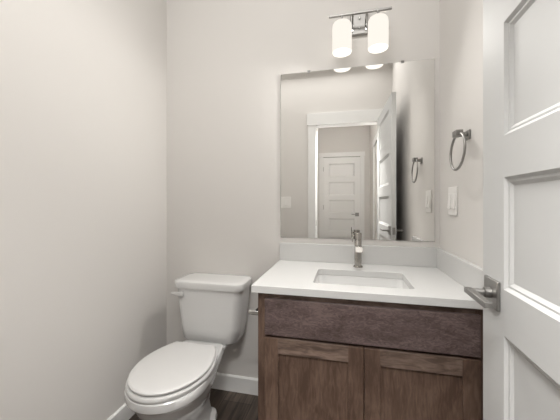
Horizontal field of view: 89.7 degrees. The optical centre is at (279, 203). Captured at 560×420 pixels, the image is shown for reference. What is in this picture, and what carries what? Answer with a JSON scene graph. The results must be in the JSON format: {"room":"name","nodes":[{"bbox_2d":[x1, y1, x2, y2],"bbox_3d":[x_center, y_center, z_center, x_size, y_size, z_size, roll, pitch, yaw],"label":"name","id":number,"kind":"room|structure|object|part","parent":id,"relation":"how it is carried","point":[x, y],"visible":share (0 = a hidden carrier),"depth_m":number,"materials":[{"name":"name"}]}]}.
{"room":"bathroom","nodes":[
{"label":"bathroom","id":0,"kind":"room"},
{"bbox_2d":[0,0,166,419],"bbox_3d":[-0.966,-0.242,1.035,0.120,2.750,1.614,0,0,13],"label":"wall","id":1,"kind":"structure","parent":0,"point":[83,83],"depth_m":1.22,"materials":[{"name":"paint"}]},
{"bbox_2d":[107,403,134,419],"bbox_3d":[-0.890,1.087,1.072,0.013,0.093,1.481,0,0,13],"label":"baseboard","id":2,"kind":"structure","parent":1,"relation":"attached to","point":[123,413],"depth_m":1.44,"materials":[{"name":"paint"}]},
{"bbox_2d":[129,388,257,419],"bbox_3d":[-0.402,1.183,-0.334,1.831,0.100,4.270,0,0,13],"label":"floor","id":3,"kind":"structure","parent":0,"point":[229,405],"depth_m":1.58,"materials":[{"name":"brown wood"}]},
{"bbox_2d":[124,272,251,419],"bbox_3d":[-0.435,0.781,1.379,0.414,0.704,0.695,0,0,13],"label":"toilet","id":4,"kind":"object","parent":3,"relation":"on","point":[175,381],"visible":1,"depth_m":1.35,"materials":[{"name":"ceramic"}]},
{"bbox_3d":[-0.471,0.735,1.236,0.342,0.020,0.400,0,0,13],"label":"seat","id":5,"kind":"part","parent":4,"relation":"part of","materials":[{"name":"plastic"}]},
{"bbox_3d":[-0.471,0.714,1.237,0.330,0.017,0.384,0,0,13],"label":"lid","id":6,"kind":"part","parent":4,"relation":"part of","materials":[{"name":"plastic"}]},
{"bbox_3d":[-0.457,0.940,1.296,0.336,0.386,0.517,0,0,13],"label":"bowl","id":7,"kind":"part","parent":4,"relation":"part of","materials":[{"name":"ceramic"}]},
{"bbox_3d":[-0.566,0.503,1.561,0.073,0.030,0.026,0,0,13],"label":"flush lever","id":8,"kind":"part","parent":4,"relation":"part of","materials":[{"name":"plastic"}]},
{"bbox_3d":[-0.381,0.450,1.618,0.414,0.044,0.206,0,0,13],"label":"tank lid","id":9,"kind":"part","parent":4,"relation":"part of","materials":[{"name":"ceramic"}]},
{"bbox_3d":[-0.380,0.623,1.620,0.392,0.300,0.187,0,0,13],"label":"tank","id":10,"kind":"part","parent":4,"relation":"part of","materials":[{"name":"ceramic"}]},
{"bbox_2d":[258,293,482,419],"bbox_3d":[0.362,0.746,1.283,0.821,0.774,0.503,0,0,13],"label":"vanity cabinet","id":11,"kind":"object","parent":3,"relation":"on","point":[319,358],"visible":0.95,"depth_m":1.04,"materials":[{"name":"brown wood"}]},
{"bbox_2d":[248,308,257,314],"bbox_3d":[-0.102,0.461,1.244,0.069,0.056,0.050,0,0,13],"label":"toilet paper holder","id":12,"kind":"object","parent":11,"relation":"attached to","point":[251,312],"visible":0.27,"depth_m":1.23,"materials":[{"name":"metal"}]},
{"bbox_3d":[0.126,0.781,1.091,0.281,0.396,0.006,0,0,13],"label":"door","id":13,"kind":"part","parent":11,"relation":"part of","materials":[{"name":"brown wood"}]},
{"bbox_3d":[0.125,0.565,1.089,0.269,0.060,0.018,0,0,13],"label":"rail","id":14,"kind":"part","parent":11,"relation":"part of","materials":[{"name":"brown wood"}]},
{"bbox_2d":[251,243,482,309],"bbox_3d":[0.353,0.294,1.290,0.842,0.129,0.526,0,0,13],"label":"countertop","id":15,"kind":"structure","parent":11,"relation":"on","point":[434,276],"depth_m":1.28,"materials":[{"name":"white stone"}]},
{"bbox_2d":[352,230,362,267],"bbox_3d":[0.389,0.234,1.408,0.054,0.188,0.138,0,0,13],"label":"faucet","id":16,"kind":"object","parent":15,"relation":"on","point":[358,249],"visible":1,"depth_m":1.44,"materials":[{"name":"silver metal"}]},
{"bbox_3d":[0.402,0.171,1.452,0.036,0.034,0.036,0,0,13],"label":"handle","id":17,"kind":"part","parent":16,"relation":"part of","materials":[{"name":"silver metal"}]},
{"bbox_3d":[0.389,0.226,1.394,0.034,0.032,0.111,0,0,13],"label":"spout","id":18,"kind":"part","parent":16,"relation":"part of","materials":[{"name":"silver metal"}]},
{"bbox_2d":[315,275,408,288],"bbox_3d":[0.355,0.430,1.244,0.436,0.142,0.304,0,0,13],"label":"sink","id":19,"kind":"object","parent":15,"relation":"in","point":[325,279],"visible":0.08,"depth_m":1.37,"materials":[{"name":"ceramic"}]},
{"bbox_3d":[0.316,0.525,1.065,0.740,0.035,0.019,0,0,13],"label":"frame rail","id":20,"kind":"part","parent":11,"relation":"part of","materials":[{"name":"brown wood"}]},
{"bbox_3d":[0.316,0.375,1.065,0.740,0.032,0.019,0,0,13],"label":"frame rail","id":21,"kind":"part","parent":11,"relation":"part of","materials":[{"name":"brown wood"}]},
{"bbox_3d":[0.311,0.453,1.046,0.760,0.142,0.018,0,0,13],"label":"drawer","id":22,"kind":"part","parent":11,"relation":"part of","materials":[{"name":"brown wood"}]},
{"bbox_3d":[0.498,0.781,1.006,0.280,0.396,0.006,0,0,13],"label":"door","id":23,"kind":"part","parent":11,"relation":"part of","materials":[{"name":"brown wood"}]},
{"bbox_3d":[0.497,0.565,1.004,0.268,0.060,0.018,0,0,13],"label":"rail","id":24,"kind":"part","parent":11,"relation":"part of","materials":[{"name":"brown wood"}]},
{"bbox_2d":[167,0,439,377],"bbox_3d":[0.061,-0.242,1.689,1.831,2.750,0.120,0,0,13],"label":"wall","id":25,"kind":"structure","parent":0,"point":[227,60],"depth_m":1.69,"materials":[{"name":"paint"}]},
{"bbox_2d":[212,373,257,395],"bbox_3d":[-0.354,1.087,1.716,0.769,0.093,0.013,0,0,13],"label":"baseboard","id":26,"kind":"structure","parent":25,"relation":"attached to","point":[228,382],"depth_m":1.69,"materials":[{"name":"paint"}]},
{"bbox_2d":[281,59,434,240],"bbox_3d":[0.402,-0.277,1.545,0.814,0.950,0.009,0,0,13],"label":"wall mirror","id":27,"kind":"object","parent":25,"relation":"attached to","point":[358,143],"visible":1,"depth_m":1.54,"materials":[{"name":"grey mirror"}]},
{"bbox_2d":[280,243,436,266],"bbox_3d":[0.410,0.279,1.537,0.842,0.099,0.020,0,0,13],"label":"backsplash","id":28,"kind":"structure","parent":25,"relation":"attached to","point":[333,253],"depth_m":1.52,"materials":[{"name":"white stone"}]},
{"bbox_2d":[329,6,391,57],"bbox_3d":[0.415,-0.908,1.472,0.311,0.248,0.144,0,0,13],"label":"vanity light","id":29,"kind":"object","parent":25,"relation":"attached to","point":[376,28],"visible":1,"depth_m":1.43,"materials":[{"name":"glass"}]},
{"bbox_3d":[0.323,-0.863,1.470,0.100,0.157,0.100,0,0,13],"label":"lamp shade","id":30,"kind":"part","parent":29,"relation":"part of","materials":[{"name":"white glass"}]},
{"bbox_2d":[333,48,350,56],"bbox_3d":[0.323,-0.787,1.470,0.094,0.003,0.094,0,0,13],"label":"diffuser","id":31,"kind":"object","parent":29,"relation":"attached to","point":[337,52],"depth_m":1.47,"materials":[{"name":"white glass"}]},
{"bbox_3d":[0.429,-0.972,1.532,0.092,0.120,0.022,0,0,13],"label":"plate","id":32,"kind":"part","parent":29,"relation":"part of","materials":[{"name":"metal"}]},
{"bbox_2d":[368,43,387,52],"bbox_3d":[0.498,-0.787,1.430,0.094,0.003,0.094,0,0,13],"label":"diffuser","id":33,"kind":"object","parent":29,"relation":"attached to","point":[372,47],"depth_m":1.42,"materials":[{"name":"white glass"}]},
{"bbox_3d":[0.498,-0.863,1.430,0.100,0.157,0.100,0,0,13],"label":"lamp shade","id":34,"kind":"part","parent":29,"relation":"part of","materials":[{"name":"white glass"}]},
{"bbox_2d":[440,0,482,267],"bbox_3d":[0.701,-0.242,0.653,0.120,2.750,1.614,0,0,13],"label":"wall","id":35,"kind":"structure","parent":0,"point":[461,21],"depth_m":1.17,"materials":[{"name":"paint"}]},
{"bbox_2d":[447,186,457,215],"bbox_3d":[0.774,-0.009,1.267,0.012,0.128,0.102,0,0,13],"label":"light switch","id":36,"kind":"object","parent":35,"relation":"attached to","point":[452,206],"visible":1,"depth_m":1.25,"materials":[{"name":"white plastic"}]},
{"bbox_2d":[449,129,470,170],"bbox_3d":[0.718,-0.208,1.114,0.053,0.159,0.152,0,0,13],"label":"towel ring","id":37,"kind":"object","parent":35,"relation":"attached to","point":[466,135],"visible":1,"depth_m":1.10,"materials":[{"name":"metal"}]},
{"bbox_3d":[0.715,-0.275,1.117,0.046,0.025,0.044,0,0,13],"label":"post","id":38,"kind":"part","parent":37,"relation":"part of","materials":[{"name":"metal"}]},
{"bbox_3d":[0.741,-0.268,1.111,0.007,0.038,0.036,0,0,13],"label":"wall plate","id":39,"kind":"part","parent":37,"relation":"part of","materials":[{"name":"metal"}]},
{"bbox_2d":[464,0,559,419],"bbox_3d":[0.461,0.130,0.393,0.155,1.990,0.742,0,0,15],"label":"door","id":40,"kind":"structure","parent":35,"relation":"in","point":[519,297],"depth_m":0.59,"materials":[{"name":"paint"}]},
{"bbox_3d":[0.461,0.219,0.659,0.017,0.013,0.118,0,0,15],"label":"lever","id":41,"kind":"part","parent":40,"relation":"part of","materials":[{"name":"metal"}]}
]}

